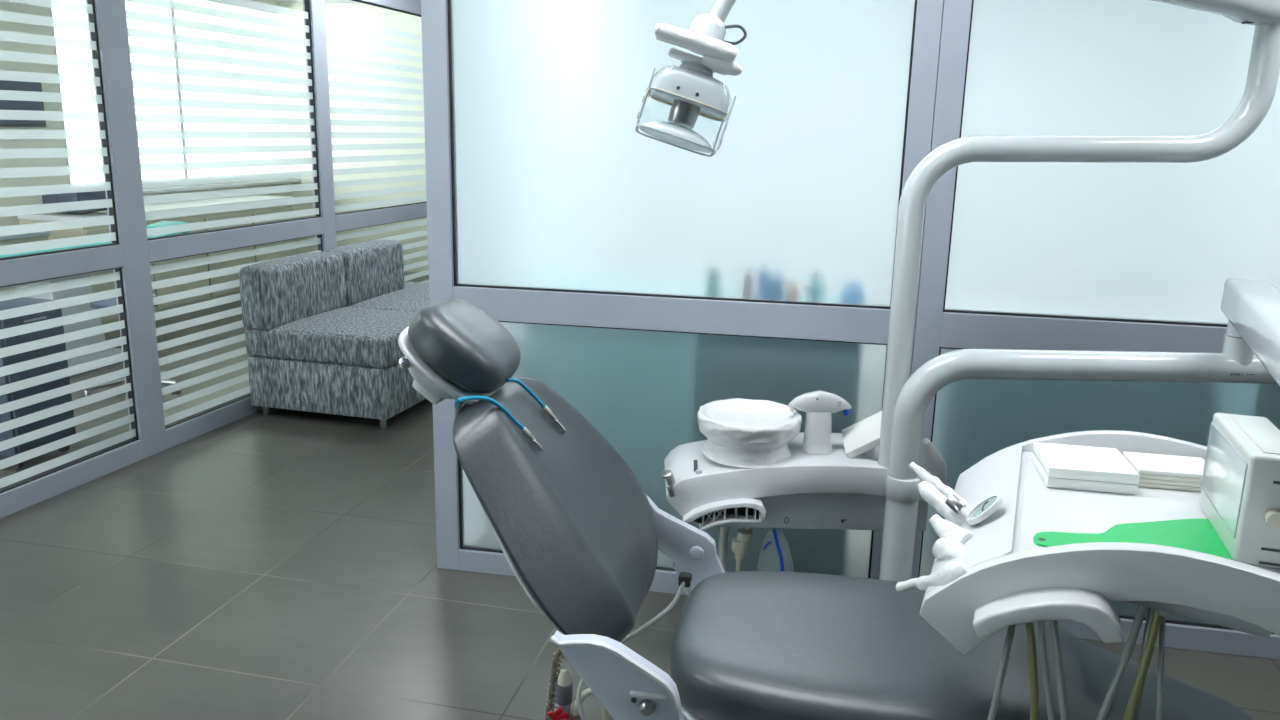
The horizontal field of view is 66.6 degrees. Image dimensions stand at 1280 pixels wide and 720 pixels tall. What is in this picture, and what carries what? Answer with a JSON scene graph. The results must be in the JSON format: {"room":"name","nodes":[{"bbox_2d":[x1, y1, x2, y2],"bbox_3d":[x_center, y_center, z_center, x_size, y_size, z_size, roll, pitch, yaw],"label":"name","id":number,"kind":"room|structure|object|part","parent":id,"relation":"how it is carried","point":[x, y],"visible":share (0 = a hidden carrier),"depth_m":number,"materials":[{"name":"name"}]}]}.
{"room":"dental clinic","nodes":[
{"label":"dental clinic","id":0,"kind":"room"},
{"bbox_2d":[0,0,292,226],"bbox_3d":[-5.049,-1.280,5.735,0.120,2.750,16.000,5,14,15],"label":"wall","id":1,"kind":"structure","parent":0,"point":[4,5],"depth_m":7.27,"materials":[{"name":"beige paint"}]},
{"bbox_2d":[0,80,45,126],"bbox_3d":[-4.554,-1.855,6.974,0.084,0.360,0.620,5,14,15],"label":"wall monitor","id":2,"kind":"object","parent":1,"relation":"attached to","point":[4,84],"visible":0.57,"depth_m":7.07,"materials":[{"name":"black plastic"}]},
{"bbox_2d":[49,0,300,193],"bbox_3d":[-3.984,-2.490,9.072,0.175,1.740,3.540,5,14,15],"label":"window","id":3,"kind":"structure","parent":1,"relation":"in","point":[170,12],"depth_m":8.76,"materials":[{"name":"white plastic"}]},
{"bbox_2d":[0,0,426,518],"bbox_3d":[-2.381,-0.833,4.081,0.070,2.750,13.130,5,14,15],"label":"window frame","id":4,"kind":"structure","parent":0,"point":[134,253],"depth_m":4.47,"materials":[{"name":"metal"}]},
{"bbox_2d":[0,0,118,260],"bbox_3d":[-2.505,-0.997,3.562,0.030,1.289,1.360,5,14,15],"label":"window","id":5,"kind":"structure","parent":4,"relation":"in","point":[91,26],"depth_m":3.99,"materials":[{"name":"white glass"}]},
{"bbox_2d":[0,267,138,492],"bbox_3d":[-2.529,0.122,3.825,0.030,0.813,1.360,5,14,15],"label":"window","id":6,"kind":"structure","parent":4,"relation":"in","point":[116,276],"depth_m":4.13,"materials":[{"name":"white glass"}]},
{"bbox_2d":[125,0,320,240],"bbox_3d":[-2.092,-1.328,5.009,0.030,1.289,1.408,5,14,15],"label":"window","id":7,"kind":"structure","parent":4,"relation":"in","point":[132,15],"depth_m":4.95,"materials":[{"name":"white glass"}]},
{"bbox_2d":[150,234,322,428],"bbox_3d":[-2.116,-0.210,5.272,0.030,0.813,1.408,5,14,15],"label":"window","id":8,"kind":"structure","parent":4,"relation":"in","point":[317,241],"depth_m":4.93,"materials":[{"name":"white glass"}]},
{"bbox_2d":[325,0,426,214],"bbox_3d":[-1.679,-1.660,6.457,0.030,1.289,1.415,5,14,15],"label":"window","id":9,"kind":"structure","parent":4,"relation":"in","point":[335,97],"depth_m":6.32,"materials":[{"name":"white glass"}]},
{"bbox_2d":[336,217,428,282],"bbox_3d":[-1.703,-0.542,6.720,0.030,0.813,1.415,5,14,15],"label":"window","id":10,"kind":"structure","parent":4,"relation":"in","point":[422,222],"depth_m":6.87,"materials":[{"name":"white glass"}]},
{"bbox_2d":[52,0,428,271],"bbox_3d":[-1.951,-2.291,10.309,13.000,2.750,0.100,1,13,0],"label":"wall","id":11,"kind":"structure","parent":0,"point":[363,13],"depth_m":10.17,"materials":[{"name":"beige paint"}]},
{"bbox_2d":[275,0,359,2],"bbox_3d":[-1.453,-2.166,3.607,14.000,0.100,14.500,1,13,0],"label":"ceiling","id":12,"kind":"structure","parent":0,"point":[326,1],"depth_m":9.84,"materials":[{"name":"paint"}]},
{"bbox_2d":[0,272,1279,719],"bbox_3d":[-1.514,0.608,4.260,14.000,0.100,14.500,1,13,0],"label":"floor","id":13,"kind":"structure","parent":0,"point":[281,564],"depth_m":3.28,"materials":[{"name":"tile"}]},
{"bbox_2d":[0,231,50,291],"bbox_3d":[-4.656,-0.285,5.798,0.606,0.800,2.320,5,14,15],"label":"base cabinet","id":14,"kind":"object","parent":13,"relation":"on","point":[38,236],"visible":0.12,"depth_m":6.52,"materials":[{"name":"grey plastic"}]},
{"bbox_3d":[-4.159,-0.439,6.539,0.018,0.620,0.555,5,14,15],"label":"door","id":15,"kind":"part","parent":14,"relation":"part of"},
{"bbox_2d":[0,231,50,240],"bbox_3d":[-4.656,-0.655,5.713,0.590,0.040,2.320,5,14,15],"label":"countertop","id":16,"kind":"structure","parent":14,"relation":"on","point":[19,236],"depth_m":6.53,"materials":[{"name":"grey plastic"}]},
{"bbox_2d":[0,297,75,469],"bbox_3d":[-2.911,0.099,4.483,0.424,0.730,0.340,5,14,15],"label":"rolling cart","id":17,"kind":"object","parent":13,"relation":"on","point":[18,302],"visible":0.56,"depth_m":4.39,"materials":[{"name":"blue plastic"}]},
{"bbox_3d":[-2.719,-0.124,4.377,0.012,0.190,0.310,5,14,15],"label":"drawer","id":18,"kind":"part","parent":17,"relation":"part of","materials":[{"name":"blue plastic"}]},
{"bbox_3d":[-2.706,-0.181,4.360,0.012,0.010,0.120,5,14,15],"label":"handle","id":19,"kind":"part","parent":17,"relation":"part of","materials":[{"name":"silver metal"}]},
{"bbox_3d":[-2.723,0.080,4.425,0.012,0.190,0.310,5,14,15],"label":"drawer","id":20,"kind":"part","parent":17,"relation":"part of","materials":[{"name":"blue plastic"}]},
{"bbox_3d":[-2.728,0.285,4.473,0.012,0.190,0.310,5,14,15],"label":"drawer","id":21,"kind":"part","parent":17,"relation":"part of","materials":[{"name":"blue plastic"}]},
{"bbox_2d":[0,241,110,257],"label":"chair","id":22,"kind":"object","parent":13,"relation":"on","point":[47,250],"depth_m":6.23,"materials":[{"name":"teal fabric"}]},
{"bbox_3d":[-3.702,-0.577,5.906,0.500,0.100,1.000,5,14,15],"label":"seat","id":23,"kind":"part","parent":22,"relation":"part of","materials":[{"name":"teal fabric"}]},
{"bbox_2d":[0,269,113,333],"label":"chair","id":24,"kind":"object","parent":13,"relation":"on","point":[77,326],"depth_m":6.06,"materials":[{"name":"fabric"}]},
{"bbox_2d":[65,333,122,376],"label":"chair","id":25,"kind":"object","parent":13,"relation":"on","point":[98,338],"depth_m":6.22,"materials":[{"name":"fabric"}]},
{"bbox_2d":[83,293,180,399],"bbox_3d":[-2.931,-0.095,5.640,0.500,0.575,0.478,5,14,15],"label":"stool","id":26,"kind":"object","parent":13,"relation":"on","point":[109,302],"visible":0.31,"depth_m":5.53,"materials":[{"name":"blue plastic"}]},
{"bbox_3d":[-3.043,0.156,5.594,0.174,0.103,0.224,5,14,15],"label":"leg","id":27,"kind":"part","parent":26,"relation":"part of","materials":[{"name":"silver metal"}]},
{"bbox_3d":[-2.932,-0.333,5.561,0.360,0.075,0.360,5,14,15],"label":"seat","id":28,"kind":"part","parent":26,"relation":"part of","materials":[{"name":"blue plastic"}]},
{"bbox_3d":[-2.813,0.140,5.682,0.263,0.103,0.043,1,13,-1],"label":"leg","id":29,"kind":"part","parent":26,"relation":"part of","materials":[{"name":"silver metal"}]},
{"bbox_2d":[18,195,295,324],"bbox_3d":[-3.932,-0.895,8.327,0.606,0.860,2.520,5,14,15],"label":"base cabinet","id":30,"kind":"object","parent":13,"relation":"on","point":[54,216],"visible":0.27,"depth_m":8.12,"materials":[{"name":"white plastic"}]},
{"bbox_3d":[-3.917,-0.661,7.378,0.018,0.680,0.605,5,14,15],"label":"door","id":31,"kind":"part","parent":30,"relation":"part of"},
{"bbox_2d":[18,195,293,220],"bbox_3d":[-3.931,-1.295,8.235,0.590,0.040,2.520,5,14,15],"label":"countertop","id":32,"kind":"structure","parent":30,"relation":"on","point":[54,216],"depth_m":8.04,"materials":[{"name":"white plastic"}]},
{"bbox_2d":[42,191,106,212],"bbox_3d":[-4.148,-1.193,7.255,0.410,0.170,0.340,5,14,15],"label":"printer","id":33,"kind":"object","parent":32,"relation":"on","point":[95,195],"visible":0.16,"depth_m":7.12,"materials":[{"name":"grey plastic"}]},
{"bbox_3d":[-3.750,-0.796,7.965,0.018,0.680,0.605,5,14,15],"label":"door","id":34,"kind":"part","parent":30,"relation":"part of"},
{"bbox_3d":[-3.583,-0.931,8.552,0.018,0.680,0.605,5,14,15],"label":"door","id":35,"kind":"part","parent":30,"relation":"part of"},
{"bbox_3d":[-3.415,-1.065,9.138,0.018,0.680,0.605,5,14,15],"label":"door","id":36,"kind":"part","parent":30,"relation":"part of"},
{"bbox_2d":[146,221,189,237],"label":"chair","id":37,"kind":"object","parent":13,"relation":"on","point":[162,223],"depth_m":6.94,"materials":[{"name":"teal fabric"}]},
{"bbox_3d":[-3.493,-0.784,6.629,0.460,0.174,0.617,5,14,15],"label":"backrest","id":38,"kind":"part","parent":37,"relation":"part of","materials":[{"name":"teal fabric"}]},
{"bbox_2d":[239,240,429,428],"bbox_3d":[-1.468,-0.246,5.879,0.863,0.823,1.764,5,14,15],"label":"sofa","id":39,"kind":"object","parent":13,"relation":"on","point":[323,330],"visible":0.7,"depth_m":5.16,"materials":[{"name":"fabric"}]},
{"bbox_2d":[239,252,345,330],"bbox_3d":[-1.919,-0.396,5.439,0.196,0.350,0.760,5,14,15],"label":"cushion","id":40,"kind":"object","parent":39,"relation":"on","point":[276,294],"depth_m":5.25,"materials":[{"name":"fabric"}]},
{"bbox_2d":[245,307,416,368],"bbox_3d":[-1.599,-0.141,5.417,0.860,0.188,0.748,5,14,15],"label":"seat cushion","id":41,"kind":"object","parent":39,"relation":"on","point":[324,337],"depth_m":5.11,"materials":[{"name":"fabric"}]},
{"bbox_2d":[325,240,403,305],"bbox_3d":[-1.724,-0.553,6.124,0.196,0.350,0.700,5,14,15],"label":"cushion","id":42,"kind":"object","parent":39,"relation":"on","point":[373,270],"depth_m":6.03,"materials":[{"name":"fabric"}]},
{"bbox_2d":[345,282,429,311],"bbox_3d":[-1.364,-0.329,6.238,0.860,0.188,0.998,5,14,15],"label":"seat cushion","id":43,"kind":"object","parent":39,"relation":"on","point":[408,296],"depth_m":6.01,"materials":[{"name":"fabric"}]},
{"bbox_2d":[544,646,562,719],"bbox_3d":[-0.210,0.846,2.460,0.066,0.318,0.026,1,13,0],"label":"hose","id":44,"kind":"object","parent":13,"relation":"on","point":[556,665],"visible":0.77,"depth_m":2.44,"materials":[{"name":"metal"}]},
{"bbox_2d":[548,669,572,719],"bbox_3d":[-0.191,0.889,2.428,0.071,0.249,0.066,1,13,0],"label":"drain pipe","id":45,"kind":"object","parent":13,"relation":"on","point":[563,685],"visible":1,"depth_m":2.41,"materials":[{"name":"grey plastic"}]},
{"bbox_3d":[-0.201,0.871,2.394,0.051,0.039,0.009,1,13,0],"label":"red handle","id":46,"kind":"part","parent":45,"relation":"part of","materials":[{"name":"red plastic"}]},
{"bbox_2d":[570,688,609,719],"bbox_3d":[-0.124,0.902,2.469,0.098,0.217,0.124,1,13,0],"label":"hose","id":47,"kind":"object","parent":13,"relation":"on","point":[574,715],"visible":0.56,"depth_m":2.40,"materials":[{"name":"beige plastic"}]},
{"bbox_2d":[398,298,1254,719],"bbox_3d":[0.383,0.520,1.976,1.796,1.198,0.801,5,14,15],"label":"dental chair","id":48,"kind":"object","parent":13,"relation":"on","point":[578,531],"visible":0.94,"depth_m":1.90,"materials":[{"name":"grey leather"}]},
{"bbox_3d":[-0.458,-0.001,1.953,0.026,0.026,0.070,4,13,11],"label":"headrest lever","id":49,"kind":"part","parent":48,"relation":"part of","materials":[{"name":"silver metal"}]},
{"bbox_2d":[454,378,565,449],"bbox_3d":[-0.288,0.112,1.972,0.176,0.166,0.372,4,14,13],"label":"cord","id":50,"kind":"object","parent":48,"relation":"attached to","point":[524,430],"visible":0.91,"depth_m":1.97,"materials":[{"name":"blue plastic"},{"name":"steel"}]},
{"bbox_3d":[-0.303,0.088,1.954,0.146,0.112,0.341,4,13,10],"label":"cord","id":51,"kind":"part","parent":50,"relation":"part of","materials":[{"name":"teal plastic"}]},
{"bbox_3d":[-0.231,0.145,1.969,0.020,0.021,0.012,-6,15,-29],"label":"cord","id":52,"kind":"part","parent":50,"relation":"part of","materials":[{"name":"beige plastic"}]},
{"bbox_3d":[-0.202,0.109,2.116,0.023,0.024,0.012,-5,15,-24],"label":"cord","id":53,"kind":"part","parent":50,"relation":"part of","materials":[{"name":"silver metal"}]},
{"bbox_3d":[-0.156,0.296,2.127,0.367,0.498,0.705,4,13,11],"label":"backrest","id":54,"kind":"part","parent":48,"relation":"part of","materials":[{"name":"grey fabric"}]},
{"bbox_3d":[0.670,0.676,1.968,1.205,0.244,0.584,4,13,11],"label":"seat","id":55,"kind":"part","parent":48,"relation":"part of","materials":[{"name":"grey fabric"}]},
{"bbox_2d":[662,0,1279,581],"bbox_3d":[0.727,0.003,2.425,1.596,2.014,1.189,8,15,26],"label":"unit","id":56,"kind":"object","parent":13,"relation":"on","point":[873,489],"visible":0.94,"depth_m":2.55,"materials":[{"name":"white plastic"}]},
{"bbox_3d":[0.080,0.339,2.702,0.042,0.071,0.056,1,13,0],"label":"knob","id":57,"kind":"part","parent":56,"relation":"part of","materials":[{"name":"silver metal"}]},
{"bbox_2d":[635,0,746,156],"bbox_3d":[0.186,-0.695,2.067,0.387,0.521,0.149,1,13,0],"label":"lamp","id":58,"kind":"object","parent":56,"relation":"hanging from","point":[690,88],"visible":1,"depth_m":2.06,"materials":[{"name":"white plastic"}]},
{"bbox_3d":[0.123,-0.651,2.047,0.188,0.101,0.041,1,13,0],"label":"wrapped handle","id":59,"kind":"part","parent":58,"relation":"part of","materials":[{"name":"white plastic"}]},
{"bbox_3d":[0.262,-0.829,2.072,0.242,0.260,0.037,0,13,-5],"label":"stem","id":60,"kind":"part","parent":58,"relation":"part of","materials":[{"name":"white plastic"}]},
{"bbox_2d":[694,460,697,471],"bbox_3d":[0.157,0.297,2.740,0.011,0.029,0.034,1,13,0],"label":"toggle switch","id":61,"kind":"object","parent":56,"relation":"attached to","point":[695,461],"depth_m":2.73,"materials":[{"name":"grey metal"}]},
{"bbox_3d":[0.233,0.428,2.714,0.227,0.091,0.060,1,13,0],"label":"ribbed handle","id":62,"kind":"part","parent":56,"relation":"part of","materials":[{"name":"white plastic"}]},
{"bbox_2d":[697,398,801,467],"bbox_3d":[0.311,0.210,2.805,0.296,0.126,0.304,2,13,3],"label":"bowl","id":63,"kind":"object","parent":56,"relation":"on","point":[744,433],"visible":1,"depth_m":2.73,"materials":[{"name":"white ceramic"}]},
{"bbox_2d":[763,528,783,570],"bbox_3d":[0.392,0.565,2.800,0.108,0.190,0.054,1,13,0],"label":"hose","id":64,"kind":"object","parent":56,"relation":"hanging from","point":[774,529],"visible":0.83,"depth_m":2.77,"materials":[{"name":"blue"}]},
{"bbox_2d":[788,390,850,453],"bbox_3d":[0.512,0.173,2.792,0.180,0.176,0.080,1,13,0],"label":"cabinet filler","id":65,"kind":"object","parent":56,"relation":"on","point":[819,406],"visible":1,"depth_m":2.77,"materials":[{"name":"white plastic"}]},
{"bbox_3d":[0.503,0.382,2.869,0.618,0.138,0.265,1,13,0],"label":"panel","id":66,"kind":"part","parent":56,"relation":"part of","materials":[{"name":"grey plastic"}]},
{"bbox_2d":[842,411,881,457],"bbox_3d":[0.651,0.209,2.773,0.158,0.132,0.113,5,14,16],"label":"control panel","id":67,"kind":"object","parent":56,"relation":"on","point":[864,435],"visible":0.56,"depth_m":2.76,"materials":[{"name":"white plastic"}]},
{"bbox_2d":[888,349,1275,479],"bbox_3d":[1.167,0.151,2.598,0.982,0.364,0.079,1,13,0],"label":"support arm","id":68,"kind":"object","parent":56,"relation":"on","point":[911,397],"depth_m":2.54,"materials":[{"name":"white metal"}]},
{"bbox_2d":[920,430,1279,719],"bbox_3d":[0.851,0.514,1.684,0.672,0.875,0.685,7,14,22],"label":"tray","id":69,"kind":"object","parent":56,"relation":"hanging from","point":[1010,580],"visible":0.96,"depth_m":1.49,"materials":[{"name":"white plastic"}]},
{"bbox_2d":[896,560,966,591],"bbox_3d":[0.465,0.350,1.557,0.049,0.107,0.153,-7,15,-30],"label":"wrapped handpiece","id":70,"kind":"object","parent":69,"relation":"in","point":[950,571],"visible":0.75,"depth_m":1.52,"materials":[{"name":"white plastic"}]},
{"bbox_2d":[908,462,970,508],"bbox_3d":[0.571,0.251,1.831,0.032,0.087,0.159,-8,16,-35],"label":"wrapped handpiece","id":71,"kind":"object","parent":69,"relation":"in","point":[921,473],"visible":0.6,"depth_m":1.84,"materials":[{"name":"white plastic"}]},
{"bbox_2d":[917,481,970,525],"bbox_3d":[0.552,0.270,1.765,0.042,0.074,0.140,-7,16,-32],"label":"wrapped handpiece","id":72,"kind":"object","parent":69,"relation":"in","point":[951,508],"visible":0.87,"depth_m":1.76,"materials":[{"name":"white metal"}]},
{"bbox_2d":[932,538,965,559],"bbox_3d":[0.519,0.321,1.609,0.038,0.042,0.092,-4,14,-22],"label":"wrapped handpiece","id":73,"kind":"object","parent":69,"relation":"in","point":[943,548],"visible":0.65,"depth_m":1.61,"materials":[{"name":"white plastic"}]},
{"bbox_2d":[929,514,973,544],"bbox_3d":[0.531,0.301,1.668,0.046,0.048,0.105,-3,14,-19],"label":"wrapped handpiece","id":74,"kind":"object","parent":69,"relation":"in","point":[943,528],"visible":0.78,"depth_m":1.65,"materials":[{"name":"white plastic"}]},
{"bbox_3d":[0.591,0.373,1.415,0.199,0.085,0.060,7,14,22],"label":"grip handle","id":75,"kind":"part","parent":69,"relation":"part of","materials":[{"name":"white plastic"}]},
{"bbox_2d":[1031,442,1139,494],"bbox_3d":[0.831,0.201,1.829,0.155,0.040,0.155,4,13,11],"label":"napkin stack","id":76,"kind":"object","parent":69,"relation":"on","point":[1087,468],"visible":1,"depth_m":1.77,"materials":[{"name":"white paper"}]},
{"bbox_2d":[1033,518,1232,559],"bbox_3d":[0.790,0.285,1.548,0.342,0.004,0.182,1,13,0],"label":"spatula","id":77,"kind":"object","parent":69,"relation":"on","point":[1195,534],"visible":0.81,"depth_m":1.56,"materials":[{"name":"plastic"}]},
{"bbox_2d":[1123,452,1204,491],"bbox_3d":[0.991,0.209,1.824,0.142,0.034,0.108,4,13,11],"label":"napkin stack","id":78,"kind":"object","parent":69,"relation":"on","point":[1161,471],"visible":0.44,"depth_m":1.78,"materials":[{"name":"white paper"}]},
{"bbox_2d":[1199,413,1279,568],"bbox_3d":[0.971,0.202,1.547,0.084,0.174,0.268,6,14,18],"label":"box","id":79,"kind":"object","parent":69,"relation":"on","point":[1240,496],"visible":0.97,"depth_m":1.48,"materials":[{"name":"white plastic"}]},
{"bbox_3d":[0.979,0.118,1.529,0.050,0.002,0.200,6,14,18],"label":"panel","id":80,"kind":"part","parent":79,"relation":"part of","materials":[{"name":"white plastic"}]},
{"bbox_3d":[0.931,0.233,1.432,0.024,0.024,0.018,6,14,18],"label":"knob","id":81,"kind":"part","parent":79,"relation":"part of","materials":[{"name":"beige plastic"}]},
{"bbox_3d":[0.982,-0.890,2.238,1.301,0.180,0.104,-2,14,-15],"label":"lamp arm","id":82,"kind":"part","parent":56,"relation":"part of","materials":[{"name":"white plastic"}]},
{"bbox_2d":[1221,278,1279,385],"bbox_3d":[1.365,-0.053,2.068,0.105,0.095,1.170,7,14,23],"label":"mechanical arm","id":83,"kind":"object","parent":56,"relation":"on","point":[1252,306],"depth_m":2.18,"materials":[{"name":"white plastic"}]},
{"bbox_2d":[421,0,1279,659],"bbox_3d":[1.364,-0.460,2.844,4.200,2.750,0.061,4,13,10],"label":"wall partition","id":84,"kind":"structure","parent":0,"point":[941,36],"depth_m":3.05,"materials":[{"name":"metal"}]},
{"bbox_2d":[458,321,886,577],"bbox_3d":[0.069,0.309,3.282,1.432,0.843,0.032,4,13,11],"label":"window","id":85,"kind":"structure","parent":84,"relation":"in","point":[644,391],"depth_m":3.24,"materials":[{"name":"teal glass"}]},
{"bbox_2d":[447,0,916,308],"bbox_3d":[0.094,-0.854,3.008,1.432,1.332,0.032,4,13,11],"label":"window","id":86,"kind":"structure","parent":84,"relation":"in","point":[555,186],"depth_m":3.05,"materials":[{"name":"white glass"}]},
{"bbox_2d":[918,347,1279,633],"bbox_3d":[1.622,0.411,2.993,1.435,0.843,0.030,4,13,10],"label":"window","id":87,"kind":"structure","parent":84,"relation":"in","point":[974,419],"depth_m":3.00,"materials":[{"name":"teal glass"}]},
{"bbox_2d":[943,0,1279,326],"bbox_3d":[1.648,-0.752,2.719,1.435,1.332,0.030,4,13,10],"label":"window","id":88,"kind":"structure","parent":84,"relation":"in","point":[1160,243],"depth_m":2.81,"materials":[{"name":"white glass"}]}
]}

